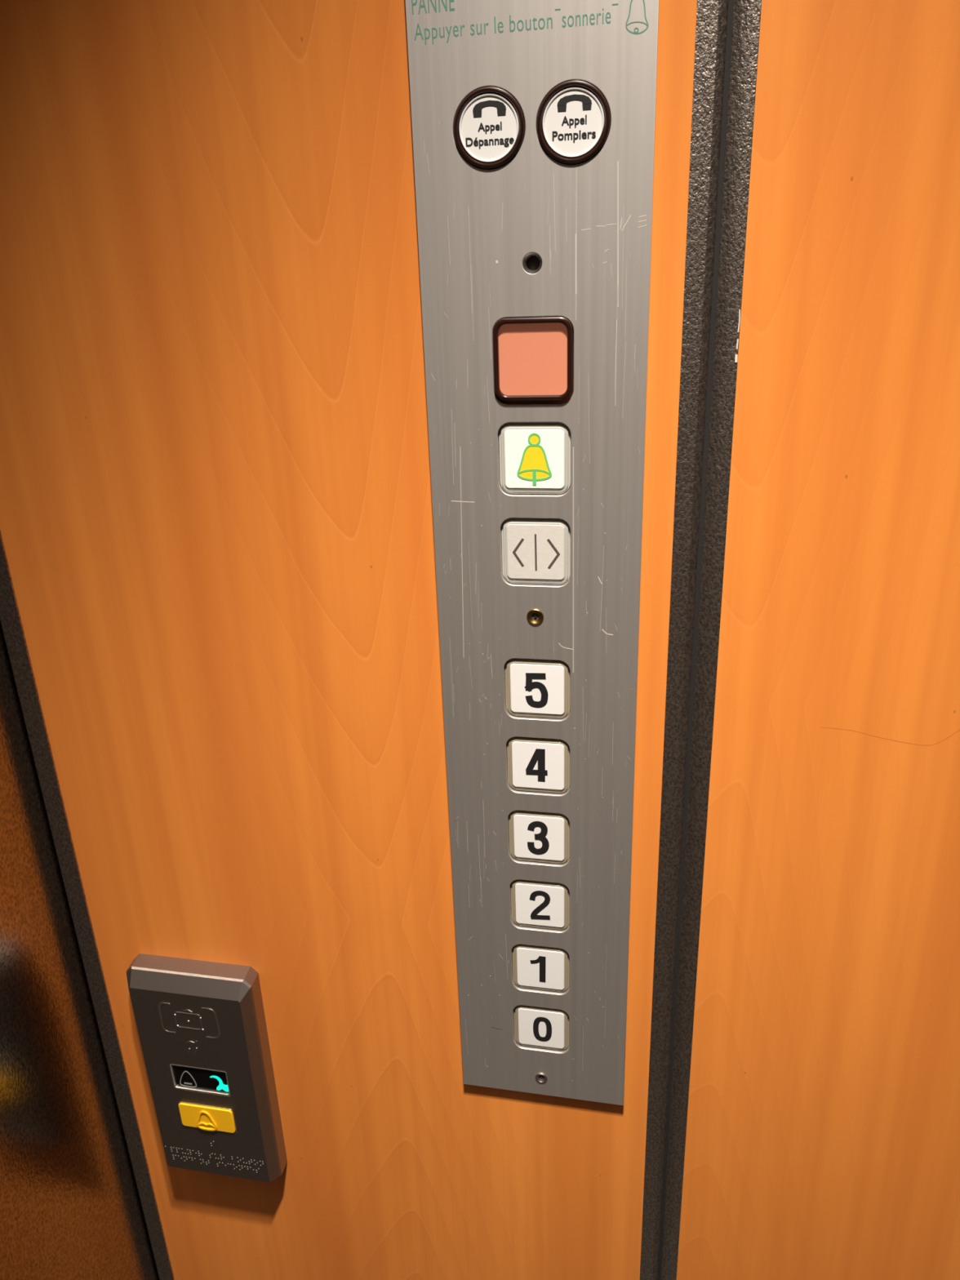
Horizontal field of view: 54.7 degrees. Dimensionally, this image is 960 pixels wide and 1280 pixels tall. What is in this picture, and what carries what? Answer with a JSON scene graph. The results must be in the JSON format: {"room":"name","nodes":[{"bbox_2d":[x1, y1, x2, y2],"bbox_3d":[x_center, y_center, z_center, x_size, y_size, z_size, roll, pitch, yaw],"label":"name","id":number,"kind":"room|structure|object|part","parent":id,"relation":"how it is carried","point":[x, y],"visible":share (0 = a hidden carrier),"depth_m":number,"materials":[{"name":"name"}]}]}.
{"room":"elevator interior","nodes":[
{"label":"elevator interior","id":0,"kind":"room"},
{"bbox_2d":[0,620,159,1279],"bbox_3d":[-0.417,0.374,0.112,0.020,2.200,1.220,2,22,11],"label":"trim","id":1,"kind":"structure","parent":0,"point":[71,1208],"depth_m":0.64,"materials":[{"name":"metal"}]},
{"bbox_2d":[0,0,959,1279],"bbox_3d":[0.345,0.179,0.531,1.268,2.200,0.021,2,22,11],"label":"wall","id":2,"kind":"structure","parent":0,"point":[216,520],"depth_m":0.52,"materials":[{"name":"brown wood"}]},
{"bbox_2d":[0,530,174,1279],"bbox_3d":[-0.285,0.156,0.645,0.014,2.200,0.005,2,22,11],"label":"trim","id":3,"kind":"structure","parent":2,"relation":"attached to","point":[10,616],"depth_m":0.65,"materials":[{"name":"metal"}]},
{"bbox_2d":[126,953,287,1182],"bbox_3d":[-0.201,0.320,0.681,0.095,0.194,0.023,2,22,11],"label":"intercom","id":4,"kind":"object","parent":2,"relation":"attached to","point":[202,1027],"visible":1,"depth_m":0.67,"materials":[{"name":"grey metal"}]},
{"bbox_3d":[-0.202,0.318,0.671,0.045,0.025,0.003,2,22,11],"label":"display frame","id":5,"kind":"part","parent":4,"relation":"part of","materials":[{"name":"white"}]},
{"bbox_2d":[404,0,659,1105],"bbox_3d":[0.029,-0.052,0.489,0.110,0.780,0.007,2,22,11],"label":"control panel","id":6,"kind":"object","parent":2,"relation":"attached to","point":[539,662],"visible":1,"depth_m":0.48,"materials":[{"name":"silver metal"}]},
{"bbox_2d":[493,316,573,400],"bbox_3d":[0.026,-0.138,0.455,0.039,0.039,0.007,2,22,11],"label":"indicator light","id":7,"kind":"object","parent":6,"relation":"on","point":[533,356],"depth_m":0.45,"materials":[{"name":"red plastic"}]},
{"bbox_2d":[531,613,538,620],"bbox_3d":[0.030,-0.013,0.504,0.004,0.004,0.001,2,22,11],"label":"screw","id":8,"kind":"object","parent":6,"relation":"attached to","point":[535,616],"depth_m":0.50,"materials":[{"name":"metal"}]},
{"bbox_2d":[640,0,728,1279],"bbox_3d":[0.115,0.172,0.569,0.013,2.200,0.008,2,22,11],"label":"trim","id":9,"kind":"structure","parent":2,"relation":"attached to","point":[712,15],"depth_m":0.48,"materials":[{"name":"metal"}]},
{"bbox_2d":[657,0,761,1279],"bbox_3d":[0.128,0.173,0.565,0.011,2.200,0.009,2,22,11],"label":"trim","id":10,"kind":"structure","parent":2,"relation":"attached to","point":[746,13],"depth_m":0.48,"materials":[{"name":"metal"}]}
]}

